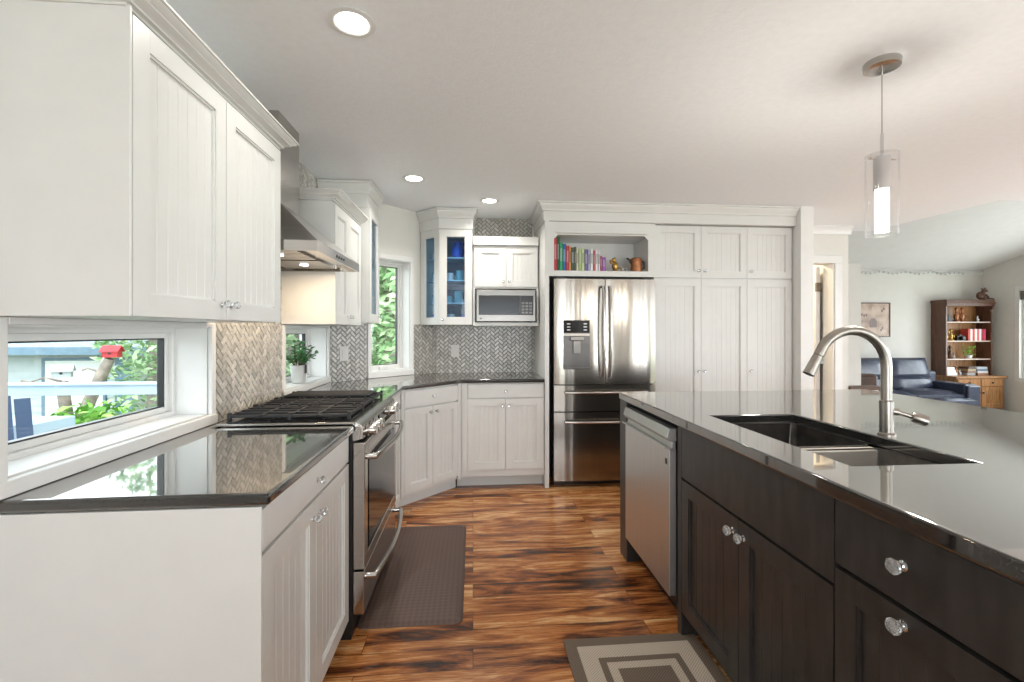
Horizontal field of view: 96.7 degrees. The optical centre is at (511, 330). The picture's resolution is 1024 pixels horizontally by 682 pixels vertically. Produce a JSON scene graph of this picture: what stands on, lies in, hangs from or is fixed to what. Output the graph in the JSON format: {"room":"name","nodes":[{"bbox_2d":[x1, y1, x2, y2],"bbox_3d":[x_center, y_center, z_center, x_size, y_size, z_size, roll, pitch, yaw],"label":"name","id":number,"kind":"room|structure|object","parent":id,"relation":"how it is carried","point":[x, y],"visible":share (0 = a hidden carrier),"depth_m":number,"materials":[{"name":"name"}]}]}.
{"room":"kitchen","nodes":[
{"label":"kitchen","id":0,"kind":"room"},
{"bbox_2d":[10,324,327,477],"bbox_3d":[-1.197,0.160,-0.323,0.200,2.500,7.960,0,0,-5],"label":"wall","id":1,"kind":"structure","parent":0,"point":[282,324],"depth_m":3.32,"materials":[{"name":"paint"}]},
{"bbox_2d":[8,325,207,477],"bbox_3d":[-1.345,0.170,1.497,0.185,0.372,0.849,0,0,-5],"label":"window","id":2,"kind":"structure","parent":1,"relation":"in","point":[182,352],"depth_m":1.63,"materials":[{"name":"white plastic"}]},
{"bbox_2d":[0,316,217,499],"bbox_3d":[-1.240,0.180,1.506,0.026,0.430,0.911,0,0,-5],"label":"trim","id":3,"kind":"structure","parent":1,"relation":"attached to","point":[15,485],"depth_m":1.27,"materials":[{"name":"wood"}]},
{"bbox_2d":[0,0,298,322],"bbox_3d":[-1.071,-0.427,1.494,0.358,0.785,0.980,0,0,-5],"label":"upper cabinet","id":4,"kind":"object","parent":1,"relation":"attached to","point":[140,176],"visible":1,"depth_m":1.08,"materials":[{"name":"white wood"}]},
{"bbox_2d":[216,271,281,420],"bbox_3d":[-1.319,-0.347,2.313,0.006,1.486,0.710,0,0,-5],"label":"tiled wall","id":5,"kind":"structure","parent":1,"relation":"attached to","point":[248,355],"depth_m":2.25,"materials":[{"name":"tile"}]},
{"bbox_2d":[286,327,326,389],"bbox_3d":[-1.479,0.165,3.085,0.180,0.382,0.802,0,0,-5],"label":"window","id":6,"kind":"structure","parent":1,"relation":"in","point":[316,368],"depth_m":3.48,"materials":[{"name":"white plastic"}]},
{"bbox_2d":[286,340,317,382],"bbox_3d":[-1.449,0.203,3.101,0.198,0.291,0.461,0,0,-12],"label":"potted plant","id":7,"kind":"object","parent":6,"relation":"on","point":[298,370],"visible":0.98,"depth_m":3.02,"materials":[{"name":"green plant"}]},
{"bbox_2d":[282,325,330,396],"bbox_3d":[-1.376,0.179,3.094,0.026,0.432,0.856,0,0,-5],"label":"trim","id":8,"kind":"structure","parent":1,"relation":"attached to","point":[308,386],"depth_m":2.92,"materials":[{"name":"wood"}]},
{"bbox_2d":[299,162,317,187],"bbox_3d":[-1.376,-0.570,2.976,0.006,1.040,0.620,0,0,-5],"label":"wall tiles","id":9,"kind":"structure","parent":1,"relation":"attached to","point":[306,179],"depth_m":3.06,"materials":[{"name":"tile"}]},
{"bbox_2d":[268,110,358,271],"bbox_3d":[-1.091,-0.717,2.290,0.458,0.744,0.720,0,0,-5],"label":"range hood","id":10,"kind":"object","parent":1,"relation":"attached to","point":[304,248],"visible":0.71,"depth_m":2.31,"materials":[{"name":"silver metal"}]},
{"bbox_2d":[281,188,367,325],"bbox_3d":[-1.196,-0.430,2.955,0.358,0.780,0.703,0,0,-5],"label":"upper cabinet","id":11,"kind":"object","parent":1,"relation":"attached to","point":[308,298],"visible":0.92,"depth_m":2.68,"materials":[{"name":"white wood"}]},
{"bbox_2d":[317,179,383,323],"bbox_3d":[-1.221,-0.573,3.478,0.397,1.025,0.430,0,0,-5],"label":"upper cabinet","id":12,"kind":"object","parent":1,"relation":"attached to","point":[364,194],"visible":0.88,"depth_m":3.32,"materials":[{"name":"white wood"}]},
{"bbox_2d":[335,203,435,381],"bbox_3d":[-1.144,0.160,3.995,0.180,2.500,1.089,0,0,40],"label":"wall","id":13,"kind":"structure","parent":0,"point":[399,228],"depth_m":4.11,"materials":[{"name":"paint"}]},
{"bbox_2d":[328,324,436,381],"bbox_3d":[-1.073,0.168,3.936,0.006,0.456,1.089,0,0,40],"label":"tiled wall","id":14,"kind":"structure","parent":13,"relation":"attached to","point":[354,337],"depth_m":3.73,"materials":[{"name":"tile"}]},
{"bbox_2d":[339,346,347,360],"bbox_3d":[-1.334,0.180,3.614,0.008,0.116,0.075,0,0,40],"label":"switch plate","id":15,"kind":"object","parent":14,"relation":"attached to","point":[343,350],"visible":1,"depth_m":3.61,"materials":[{"name":"plastic"}]},
{"bbox_2d":[371,258,409,371],"bbox_3d":[-1.117,-0.138,4.012,0.160,0.967,0.402,0,0,40],"label":"window","id":16,"kind":"structure","parent":13,"relation":"in","point":[402,269],"depth_m":4.15,"materials":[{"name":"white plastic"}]},
{"bbox_2d":[367,253,413,378],"bbox_3d":[-1.046,-0.135,3.953,0.026,1.060,0.468,0,0,40],"label":"trim","id":17,"kind":"structure","parent":13,"relation":"attached to","point":[410,371],"depth_m":4.03,"materials":[{"name":"wood"}]},
{"bbox_2d":[436,224,534,372],"bbox_3d":[0.859,0.160,4.580,3.447,2.500,0.180,0,0,-5],"label":"wall","id":18,"kind":"structure","parent":0,"point":[533,235],"depth_m":4.38,"materials":[{"name":"paint"}]},
{"bbox_2d":[416,207,477,324],"bbox_3d":[-0.597,-0.570,4.177,0.557,1.030,0.375,0,0,-5],"label":"upper cabinet","id":19,"kind":"object","parent":18,"relation":"attached to","point":[447,226],"visible":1,"depth_m":4.05,"materials":[{"name":"white wood"}]},
{"bbox_2d":[427,257,464,262],"bbox_3d":[-0.591,-0.655,4.202,0.410,0.009,0.265,0,0,-5],"label":"shelf","id":20,"kind":"object","parent":19,"relation":"attached to","point":[449,259],"depth_m":4.14,"materials":[{"name":"glass"}]},
{"bbox_2d":[427,280,464,283],"bbox_3d":[-0.591,-0.453,4.202,0.410,0.009,0.265,0,0,-5],"label":"shelf","id":21,"kind":"object","parent":19,"relation":"attached to","point":[435,281],"depth_m":4.12,"materials":[{"name":"glass"}]},
{"bbox_2d":[427,303,464,304],"bbox_3d":[-0.591,-0.249,4.202,0.410,0.009,0.265,0,0,-5],"label":"shelf","id":22,"kind":"object","parent":19,"relation":"attached to","point":[429,303],"depth_m":4.17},
{"bbox_2d":[451,242,464,256],"bbox_3d":[-0.497,-0.738,4.183,0.121,0.155,0.121,0,0,40],"label":"jug","id":23,"kind":"object","parent":19,"relation":"on","point":[457,250],"visible":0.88,"depth_m":4.14,"materials":[{"name":"blue ceramic"}]},
{"bbox_2d":[454,291,464,302],"bbox_3d":[-0.486,-0.309,4.179,0.083,0.110,0.095,0,0,19],"label":"mug","id":24,"kind":"object","parent":19,"relation":"on","point":[458,295],"visible":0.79,"depth_m":4.14,"materials":[{"name":"teal ceramic"}]},
{"bbox_2d":[456,270,464,279],"bbox_3d":[-0.470,-0.502,4.154,0.089,0.090,0.076,0,0,2],"label":"mug","id":25,"kind":"object","parent":19,"relation":"on","point":[460,275],"visible":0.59,"depth_m":4.12,"materials":[{"name":"teal ceramic"}]},
{"bbox_2d":[437,325,534,371],"bbox_3d":[-0.248,0.167,4.392,0.945,0.458,0.006,0,0,-5],"label":"tiled wall","id":26,"kind":"structure","parent":18,"relation":"attached to","point":[481,348],"depth_m":4.39,"materials":[{"name":"tile"}]},
{"bbox_2d":[451,345,458,356],"bbox_3d":[-0.544,0.190,4.359,0.075,0.116,0.008,0,0,-5],"label":"outlet","id":27,"kind":"object","parent":26,"relation":"attached to","point":[454,348],"visible":1,"depth_m":4.36,"materials":[{"name":"plastic"}]},
{"bbox_2d":[475,218,531,236],"bbox_3d":[-0.082,-0.950,4.406,0.560,0.280,0.006,0,0,-5],"label":"wall tiles","id":28,"kind":"structure","parent":18,"relation":"attached to","point":[505,227],"depth_m":4.40,"materials":[{"name":"tile"}]},
{"bbox_2d":[473,236,538,325],"bbox_3d":[-0.066,-0.445,4.228,0.590,0.800,0.354,0,0,-5],"label":"upper cabinet","id":29,"kind":"object","parent":18,"relation":"attached to","point":[499,262],"visible":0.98,"depth_m":4.08,"materials":[{"name":"white wood"}]},
{"bbox_2d":[476,290,534,321],"bbox_3d":[-0.065,-0.225,4.181,0.525,0.280,0.317,0,0,-5],"label":"microwave","id":30,"kind":"object","parent":29,"relation":"in","point":[491,305],"visible":1,"depth_m":4.03,"materials":[{"name":"metal"}]},
{"bbox_2d":[549,221,654,282],"bbox_3d":[0.747,-0.695,4.156,0.930,0.460,0.606,0,0,-5],"label":"upper cabinet","id":31,"kind":"object","parent":18,"relation":"attached to","point":[622,241],"visible":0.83,"depth_m":3.92,"materials":[{"name":"wood"}]},
{"bbox_2d":[554,238,556,269],"bbox_3d":[0.364,-0.655,3.970,0.024,0.285,0.161,0,0,-5],"label":"book","id":32,"kind":"object","parent":31,"relation":"in","point":[555,239],"visible":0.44,"depth_m":3.89,"materials":[{"name":"paper"}]},
{"bbox_2d":[559,243,562,270],"bbox_3d":[0.414,-0.635,3.974,0.027,0.245,0.161,0,0,-5],"label":"book","id":33,"kind":"object","parent":31,"relation":"in","point":[560,244],"visible":0.6,"depth_m":3.90,"materials":[{"name":"paper"}]},
{"bbox_2d":[563,244,565,270],"bbox_3d":[0.443,-0.630,3.977,0.027,0.235,0.161,0,0,-5],"label":"book","id":34,"kind":"object","parent":31,"relation":"in","point":[564,245],"visible":0.54,"depth_m":3.90,"materials":[{"name":"paper"}]},
{"bbox_2d":[566,246,568,270],"bbox_3d":[0.470,-0.623,3.979,0.024,0.220,0.161,0,0,-5],"label":"book","id":35,"kind":"object","parent":31,"relation":"in","point":[567,247],"visible":0.54,"depth_m":3.90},
{"bbox_2d":[571,247,573,270],"bbox_3d":[0.514,-0.615,3.983,0.027,0.205,0.161,0,0,-5],"label":"book","id":36,"kind":"object","parent":31,"relation":"in","point":[572,248],"visible":0.54,"depth_m":3.90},
{"bbox_2d":[576,248,578,270],"bbox_3d":[0.556,-0.613,3.987,0.019,0.200,0.161,0,0,-5],"label":"book","id":37,"kind":"object","parent":31,"relation":"in","point":[577,249],"visible":0.51,"depth_m":3.91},
{"bbox_2d":[584,249,587,270],"bbox_3d":[0.632,-0.608,3.993,0.030,0.190,0.161,0,0,-5],"label":"book","id":38,"kind":"object","parent":31,"relation":"in","point":[585,250],"visible":0.53,"depth_m":3.91,"materials":[{"name":"paper"}]},
{"bbox_2d":[589,249,592,270],"bbox_3d":[0.681,-0.610,3.997,0.024,0.195,0.161,0,0,-5],"label":"book","id":39,"kind":"object","parent":31,"relation":"in","point":[591,250],"visible":0.51,"depth_m":3.92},
{"bbox_2d":[609,257,621,270],"bbox_3d":[0.897,-0.577,3.970,0.119,0.129,0.060,0,0,-25],"label":"figurine","id":40,"kind":"object","parent":31,"relation":"in","point":[615,267],"visible":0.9,"depth_m":3.95,"materials":[{"name":"gold metal"}]},
{"bbox_2d":[626,257,644,270],"bbox_3d":[1.083,-0.578,3.990,0.143,0.131,0.100,0,0,26],"label":"jug","id":41,"kind":"object","parent":31,"relation":"on","point":[635,263],"visible":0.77,"depth_m":3.95,"materials":[{"name":"orange metal"}]},
{"bbox_2d":[529,200,799,234],"bbox_3d":[1.342,-1.008,4.197,2.306,0.160,0.645,0,0,-5],"label":"crown molding","id":42,"kind":"structure","parent":31,"relation":"attached to","point":[673,214],"depth_m":3.92,"materials":[{"name":"wood"}]},
{"bbox_2d":[814,234,847,389],"bbox_3d":[3.012,0.110,4.790,1.020,2.400,0.130,0,0,-5],"label":"wall","id":43,"kind":"structure","parent":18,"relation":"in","point":[835,245],"depth_m":4.76,"materials":[{"name":"paint"}]},
{"bbox_2d":[814,225,853,234],"bbox_3d":[3.062,-1.048,4.701,0.965,0.085,0.055,0,0,-5],"label":"crown molding","id":44,"kind":"structure","parent":18,"relation":"attached to","point":[818,229],"depth_m":4.72,"materials":[{"name":"wood"}]},
{"bbox_2d":[322,475,731,681],"bbox_3d":[2.551,1.350,1.272,7.900,0.080,10.500,0,0,-5],"label":"floor","id":45,"kind":"structure","parent":0,"point":[545,567],"depth_m":2.25,"materials":[{"name":"brown wood"}]},
{"bbox_2d":[0,437,348,681],"bbox_3d":[-0.930,0.870,1.478,0.629,0.880,0.786,0,0,-5],"label":"base cabinet","id":46,"kind":"object","parent":45,"relation":"on","point":[231,593],"visible":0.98,"depth_m":1.10,"materials":[{"name":"white wood"}]},
{"bbox_2d":[215,390,403,639],"bbox_3d":[-0.911,0.824,2.281,0.681,0.973,0.776,0,0,-5],"label":"range","id":47,"kind":"object","parent":45,"relation":"on","point":[373,537],"visible":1,"depth_m":2.02,"materials":[{"name":"silver metal"}]},
{"bbox_2d":[226,396,382,422],"bbox_3d":[-0.973,0.381,2.275,0.500,0.004,0.716,0,0,-5],"label":"cooktop","id":48,"kind":"object","parent":47,"relation":"in","point":[334,418],"depth_m":1.95,"materials":[{"name":"black metal"}]},
{"bbox_2d":[393,393,399,506],"bbox_3d":[-1.072,0.870,2.963,0.600,0.880,0.577,0,0,-5],"label":"base cabinet","id":49,"kind":"object","parent":45,"relation":"on","point":[397,398],"visible":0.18,"depth_m":3.17,"materials":[{"name":"wood"}]},
{"bbox_2d":[357,525,465,628],"bbox_3d":[-0.498,1.300,2.527,0.470,0.018,1.030,0,0,-5],"label":"floor mat","id":50,"kind":"object","parent":45,"relation":"on","point":[421,582],"visible":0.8,"depth_m":2.35,"materials":[{"name":"rubber"}]},
{"bbox_2d":[398,383,460,506],"bbox_3d":[-0.835,0.870,3.694,0.649,0.880,1.387,0,0,40],"label":"base cabinet","id":51,"kind":"object","parent":45,"relation":"on","point":[430,438],"visible":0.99,"depth_m":3.48,"materials":[{"name":"white wood"}]},
{"bbox_2d":[0,372,544,513],"bbox_3d":[-0.497,0.412,2.744,1.714,0.032,3.242,0,0,-5],"label":"countertop","id":52,"kind":"structure","parent":51,"relation":"on","point":[209,466],"depth_m":1.31,"materials":[{"name":"black stone"}]},
{"bbox_2d":[457,382,543,485],"bbox_3d":[-0.117,0.870,4.066,0.732,0.880,0.629,0,0,-5],"label":"base cabinet","id":53,"kind":"object","parent":45,"relation":"on","point":[502,424],"visible":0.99,"depth_m":3.79,"materials":[{"name":"white wood"}]},
{"bbox_2d":[535,220,548,487],"bbox_3d":[0.265,0.193,4.113,0.035,2.235,0.640,0,0,-5],"label":"panel","id":54,"kind":"object","parent":45,"relation":"on","point":[541,331],"visible":0.77,"depth_m":3.82,"materials":[{"name":"wood"}]},
{"bbox_2d":[549,277,654,484],"bbox_3d":[0.761,0.430,4.091,0.872,1.760,0.698,0,0,-5],"label":"refrigerator","id":55,"kind":"object","parent":45,"relation":"on","point":[602,331],"visible":0.88,"depth_m":3.80,"materials":[{"name":"metal"}]},
{"bbox_2d":[620,399,642,561],"bbox_3d":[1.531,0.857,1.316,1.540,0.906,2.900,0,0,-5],"label":"island end panel","id":56,"kind":"object","parent":45,"relation":"on","point":[628,552],"visible":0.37,"depth_m":2.63,"materials":[{"name":"brown paint"}]},
{"bbox_2d":[563,633,728,681],"bbox_3d":[0.538,1.306,1.481,0.570,0.006,0.930,0,0,-5],"label":"rug","id":57,"kind":"object","parent":45,"relation":"on","point":[671,657],"visible":1,"depth_m":1.80,"materials":[{"name":"fabric"}]},
{"bbox_2d":[622,406,677,609],"bbox_3d":[0.942,0.868,2.300,0.600,0.885,0.578,0,0,-5],"label":"dishwasher","id":58,"kind":"object","parent":45,"relation":"on","point":[651,440],"visible":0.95,"depth_m":2.17,"materials":[{"name":"silver metal"}]},
{"bbox_2d":[651,225,791,391],"bbox_3d":[1.849,0.192,4.274,1.281,2.236,0.579,0,0,-5],"label":"pantry cabinet","id":59,"kind":"object","parent":45,"relation":"on","point":[723,295],"visible":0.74,"depth_m":4.02,"materials":[{"name":"white wood"}]},
{"bbox_2d":[678,422,937,681],"bbox_3d":[1.041,0.857,1.581,0.636,0.906,0.862,0,0,-5],"label":"base cabinet","id":60,"kind":"object","parent":45,"relation":"on","point":[757,564],"visible":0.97,"depth_m":1.47,"materials":[{"name":"brown paint"}]},
{"bbox_2d":[835,499,1023,681],"bbox_3d":[1.140,0.857,0.423,0.636,0.906,1.460,0,0,-5],"label":"base cabinet","id":61,"kind":"object","parent":45,"relation":"on","point":[909,608],"visible":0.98,"depth_m":0.92,"materials":[{"name":"brown paint"}]},
{"bbox_2d":[619,389,1023,584],"bbox_3d":[1.563,0.384,1.190,1.583,0.038,3.205,0,0,-5],"label":"countertop","id":62,"kind":"structure","parent":61,"relation":"on","point":[969,504],"depth_m":1.37,"materials":[{"name":"black stone"}]},
{"bbox_2d":[742,423,936,465],"bbox_3d":[1.077,0.497,1.618,0.391,0.186,0.744,0,0,-5],"label":"sink","id":63,"kind":"object","parent":62,"relation":"in","point":[847,451],"visible":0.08,"depth_m":1.56,"materials":[{"name":"metal"}]},
{"bbox_2d":[803,326,929,436],"bbox_3d":[1.217,0.173,1.583,0.422,0.384,0.077,0,0,1],"label":"faucet","id":64,"kind":"object","parent":62,"relation":"on","point":[887,411],"visible":1,"depth_m":1.57,"materials":[{"name":"silver metal"}]},
{"bbox_2d":[166,0,1023,230],"bbox_3d":[2.566,-1.140,1.274,7.970,0.100,10.500,0,0,-5],"label":"ceiling","id":65,"kind":"structure","parent":0,"point":[519,104],"depth_m":2.13,"materials":[{"name":"paint"}]},
{"bbox_2d":[328,7,375,37],"bbox_3d":[-0.564,-1.085,1.605,0.160,0.007,0.160,0,0,-5],"label":"recessed light","id":66,"kind":"object","parent":65,"relation":"in","point":[349,21],"visible":1,"depth_m":1.60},
{"bbox_2d":[402,174,424,181],"bbox_3d":[-0.698,-1.085,3.241,0.160,0.007,0.160,0,0,-5],"label":"recessed light","id":67,"kind":"object","parent":65,"relation":"in","point":[411,177],"visible":1,"depth_m":3.24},
{"bbox_2d":[480,198,498,203],"bbox_3d":[-0.189,-1.085,3.798,0.160,0.007,0.160,0,0,-5],"label":"recessed light","id":68,"kind":"object","parent":65,"relation":"in","point":[484,200],"visible":1,"depth_m":3.79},
{"bbox_2d":[862,53,902,237],"bbox_3d":[1.499,-0.738,1.844,0.128,0.705,0.128,0,0,-5],"label":"pendant light","id":69,"kind":"object","parent":65,"relation":"hanging from","point":[883,64],"visible":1,"depth_m":1.83,"materials":[{"name":"glass"}]},
{"bbox_2d":[867,154,896,190],"bbox_3d":[1.499,-0.640,1.844,0.124,0.130,0.058,0,0,-5],"label":"socket","id":70,"kind":"object","parent":69,"relation":"attached to","point":[881,163],"depth_m":1.82,"materials":[{"name":"silver metal"}]},
{"bbox_2d":[791,206,813,389],"bbox_3d":[2.550,0.110,4.329,0.120,2.400,0.710,0,0,-5],"label":"wall","id":71,"kind":"structure","parent":0,"point":[802,279],"depth_m":3.98,"materials":[{"name":"paint"}]},
{"bbox_2d":[814,255,841,389],"bbox_3d":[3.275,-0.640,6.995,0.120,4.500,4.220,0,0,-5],"label":"door frame","id":72,"kind":"structure","parent":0,"point":[820,266],"depth_m":4.98,"materials":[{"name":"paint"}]},
{"bbox_2d":[814,267,821,389],"bbox_3d":[3.268,0.305,5.254,0.060,1.990,0.728,0,0,-5],"label":"door","id":73,"kind":"structure","parent":72,"relation":"in","point":[817,285],"depth_m":4.90,"materials":[{"name":"wood"}]},
{"bbox_2d":[848,263,981,385],"bbox_3d":[6.741,-0.140,8.005,7.200,3.500,3.100,0,0,-5],"label":"wall","id":74,"kind":"structure","parent":0,"point":[910,296],"depth_m":9.53,"materials":[{"name":"paint"}]},
{"bbox_2d":[861,302,890,336],"bbox_3d":[7.480,-0.233,9.452,0.800,0.715,0.032,0,0,-5],"label":"picture","id":75,"kind":"object","parent":74,"relation":"attached to","point":[875,317],"visible":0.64,"depth_m":9.46,"materials":[{"name":"beige paper"}]},
{"bbox_2d":[861,270,963,274],"bbox_3d":[8.419,-1.217,9.505,2.501,0.097,0.020,0,0,-5],"label":"string","id":76,"kind":"object","parent":74,"relation":"attached to","point":[874,270],"visible":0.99,"depth_m":9.50,"materials":[{"name":"plastic"}]},
{"bbox_2d":[861,269,983,274],"bbox_3d":[8.585,-1.240,9.553,2.860,0.100,0.030,0,0,-5],"label":"trim","id":77,"kind":"structure","parent":74,"relation":"attached to","point":[966,272],"depth_m":9.55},
{"bbox_2d":[848,200,1023,269],"bbox_3d":[6.854,-2.130,6.685,7.200,1.880,5.750,0,0,-5],"label":"ceiling","id":78,"kind":"structure","parent":0,"point":[984,236],"depth_m":8.34,"materials":[{"name":"paint"}]},
{"bbox_2d":[982,254,1023,412],"bbox_3d":[10.312,-0.690,7.031,0.150,4.600,5.650,0,0,-5],"label":"wall","id":79,"kind":"structure","parent":0,"point":[1000,280],"depth_m":9.24,"materials":[{"name":"paint"}]},
{"bbox_2d":[1015,286,1023,381],"bbox_3d":[10.139,0.060,8.055,0.020,1.900,2.080,0,0,-5],"label":"trim","id":80,"kind":"structure","parent":79,"relation":"attached to","point":[1017,288],"depth_m":9.04,"materials":[{"name":"wood"}]},
{"bbox_2d":[1022,300,1023,377],"bbox_3d":[10.219,0.070,8.062,0.060,1.720,1.920,0,0,-5],"label":"window","id":81,"kind":"structure","parent":79,"relation":"in","point":[1022,300],"depth_m":9.00,"materials":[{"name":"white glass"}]},
{"bbox_3d":[3.692,1.115,4.823,0.340,0.990,0.080,0,0,-5],"label":"wall","id":82,"kind":"structure","parent":0,"visible":0},
{"bbox_2d":[848,385,879,389],"bbox_3d":[3.707,0.603,4.824,0.370,0.035,0.140,0,0,-5],"label":"cap","id":83,"kind":"object","parent":82,"relation":"on","point":[868,387],"visible":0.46,"depth_m":4.76,"materials":[{"name":"brown wood"}]},
{"bbox_3d":[6.844,1.660,6.799,7.200,0.100,5.520,0,0,-5],"label":"floor","id":84,"kind":"structure","parent":0,"visible":0},
{"bbox_2d":[861,373,877,385],"bbox_3d":[4.845,1.115,6.939,0.880,0.990,0.840,0,0,-5],"label":"armchair","id":85,"kind":"object","parent":84,"relation":"on","point":[866,378],"visible":0.06,"depth_m":6.55,"materials":[{"name":"brown leather"}]},
{"bbox_2d":[861,358,979,405],"bbox_3d":[7.442,1.048,8.667,2.390,1.024,1.140,0,0,-5],"label":"sofa","id":86,"kind":"object","parent":84,"relation":"on","point":[911,376],"visible":0.4,"depth_m":8.89,"materials":[{"name":"blue leather"}]},
{"bbox_2d":[861,358,879,377],"bbox_3d":[6.934,0.750,9.035,0.920,0.428,0.310,0,0,-5],"label":"cushion","id":87,"kind":"object","parent":86,"relation":"on","point":[868,365],"depth_m":8.93,"materials":[{"name":"blue leather"}]},
{"bbox_2d":[878,390,917,396],"bbox_3d":[6.970,1.230,8.607,0.920,0.240,0.580,0,0,-5],"label":"seat cushion","id":88,"kind":"object","parent":86,"relation":"on","point":[894,391],"depth_m":8.40,"materials":[{"name":"blue leather"}]},
{"bbox_2d":[891,358,929,376],"bbox_3d":[7.870,0.750,9.115,0.920,0.428,0.310,0,0,-5],"label":"cushion","id":89,"kind":"object","parent":86,"relation":"on","point":[902,367],"depth_m":9.00,"materials":[{"name":"blue leather"}]},
{"bbox_2d":[893,377,933,389],"bbox_3d":[7.879,1.050,9.016,0.920,0.271,0.251,0,0,-5],"label":"lumbar cushion","id":90,"kind":"object","parent":86,"relation":"on","point":[899,383],"depth_m":8.91,"materials":[{"name":"blue leather"}]},
{"bbox_2d":[899,388,963,397],"bbox_3d":[7.907,1.230,8.687,0.920,0.240,0.580,0,0,-5],"label":"seat cushion","id":91,"kind":"object","parent":86,"relation":"on","point":[920,392],"depth_m":8.48,"materials":[{"name":"blue leather"}]},
{"bbox_2d":[930,299,1007,408],"bbox_3d":[9.395,0.485,9.364,1.160,2.250,0.504,0,0,-5],"label":"bookcase","id":92,"kind":"object","parent":84,"relation":"on","point":[991,386],"visible":0.77,"depth_m":9.38,"materials":[{"name":"brown wood"}]},
{"bbox_2d":[947,345,953,358],"bbox_3d":[9.039,0.429,9.382,0.127,0.280,0.112,0,0,30],"label":"figurine","id":93,"kind":"object","parent":92,"relation":"on","point":[950,353],"visible":0.94,"depth_m":9.36,"materials":[{"name":"brown wood"}]},
{"bbox_2d":[952,307,960,321],"bbox_3d":[9.178,-0.341,9.393,0.136,0.300,0.120,0,0,30],"label":"figurine","id":94,"kind":"object","parent":92,"relation":"on","point":[956,315],"visible":1,"depth_m":9.37,"materials":[{"name":"ceramic"}]},
{"bbox_2d":[959,307,966,321],"bbox_3d":[9.308,-0.341,9.404,0.136,0.300,0.120,0,0,30],"label":"figurine","id":95,"kind":"object","parent":92,"relation":"on","point":[961,313],"visible":0.95,"depth_m":9.38,"materials":[{"name":"orange metal"}]},
{"bbox_2d":[961,329,969,340],"bbox_3d":[9.421,0.079,9.454,0.047,0.240,0.151,0,0,-5],"label":"book","id":96,"kind":"object","parent":92,"relation":"on","point":[964,332],"visible":0.88,"depth_m":9.41,"materials":[{"name":"paper"}]},
{"bbox_2d":[961,346,975,358],"bbox_3d":[9.482,0.435,9.448,0.225,0.269,0.196,0,0,-5],"label":"potted plant","id":97,"kind":"object","parent":92,"relation":"on","point":[968,351],"visible":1,"depth_m":9.41,"materials":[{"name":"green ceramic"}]},
{"bbox_2d":[976,288,995,311],"bbox_3d":[9.777,-0.644,9.397,0.309,0.504,0.153,0,0,9],"label":"animal","id":98,"kind":"object","parent":92,"relation":"on","point":[981,295],"visible":1,"depth_m":9.38},
{"label":"outside","id":99,"kind":"structure","parent":0,"visible":0},
{"bbox_3d":[-5.316,1.495,1.426,7.650,0.130,5.750,0,0,-5],"label":"floor","id":100,"kind":"structure","parent":99,"visible":0},
{"bbox_2d":[8,396,33,440],"bbox_3d":[-3.674,0.951,3.201,0.771,0.957,0.680,0,0,34],"label":"patio chair","id":101,"kind":"object","parent":100,"relation":"on","point":[22,406],"visible":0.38,"depth_m":3.53,"materials":[{"name":"blue plastic"}]},
{"bbox_2d":[12,416,74,438],"bbox_3d":[-4.345,1.090,3.793,0.990,0.680,0.400,0,0,-5],"label":"bench","id":102,"kind":"object","parent":100,"relation":"on","point":[41,424],"visible":0.26,"depth_m":3.84,"materials":[{"name":"paint"}]},
{"bbox_2d":[8,381,156,395],"bbox_3d":[-5.926,0.960,4.149,5.900,0.940,0.140,0,0,-5],"label":"deck railing","id":103,"kind":"object","parent":100,"relation":"on","point":[146,387],"visible":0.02,"depth_m":4.27,"materials":[{"name":"paint"}]},
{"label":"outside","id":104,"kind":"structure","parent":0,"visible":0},
{"bbox_3d":[0.000,2.360,0.000,120.000,0.100,120.000,0,0,-5],"label":"ground","id":105,"kind":"structure","parent":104,"visible":0},
{"bbox_2d":[21,357,114,417],"bbox_3d":[-6.213,1.339,6.393,1.157,1.950,0.300,0,0,-5],"label":"forked tree","id":106,"kind":"object","parent":105,"relation":"on","point":[101,374],"visible":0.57,"depth_m":6.37,"materials":[{"name":"brown plant"}]},
{"bbox_2d":[48,364,75,377],"bbox_3d":[-6.308,0.559,6.385,0.248,0.183,0.211,0,0,-34],"label":"birdhouse","id":107,"kind":"object","parent":106,"relation":"on","point":[57,370],"visible":1,"depth_m":6.34,"materials":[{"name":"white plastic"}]},
{"bbox_2d":[99,345,124,356],"bbox_3d":[-5.661,0.287,6.440,0.224,0.165,0.190,0,0,-16],"label":"birdhouse","id":108,"kind":"object","parent":106,"relation":"on","point":[110,350],"visible":1,"depth_m":6.39,"materials":[{"name":"red paint"}]},
{"bbox_2d":[8,340,147,416],"bbox_3d":[-12.090,0.760,10.782,10.350,3.100,5.850,0,0,-5],"label":"neighboring house","id":109,"kind":"structure","parent":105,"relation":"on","point":[26,361],"depth_m":8.55,"materials":[{"name":"blue paint"}]},
{"bbox_2d":[49,398,135,424],"bbox_3d":[-4.597,1.525,5.026,1.446,1.581,1.056,0,0,-5],"label":"bush","id":110,"kind":"object","parent":105,"relation":"on","point":[91,414],"visible":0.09,"depth_m":4.96,"materials":[{"name":"green plant"}]},
{"bbox_2d":[89,339,156,411],"bbox_3d":[-6.045,0.113,7.626,1.598,4.426,1.616,0,0,-5],"label":"tree","id":111,"kind":"object","parent":105,"relation":"on","point":[149,364],"visible":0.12,"depth_m":7.32,"materials":[{"name":"green plant"}]},
{"bbox_2d":[286,334,298,374],"bbox_3d":[-3.988,-0.841,8.067,3.145,6.324,3.080,0,0,16],"label":"tree","id":112,"kind":"object","parent":105,"relation":"on","point":[289,338],"visible":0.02,"depth_m":7.80,"materials":[{"name":"green plant"}]},
{"bbox_2d":[371,267,394,364],"bbox_3d":[-2.301,-1.106,8.438,3.133,6.853,3.096,0,0,-21],"label":"tree","id":113,"kind":"object","parent":105,"relation":"on","point":[386,328],"visible":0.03,"depth_m":7.82,"materials":[{"name":"green plant"}]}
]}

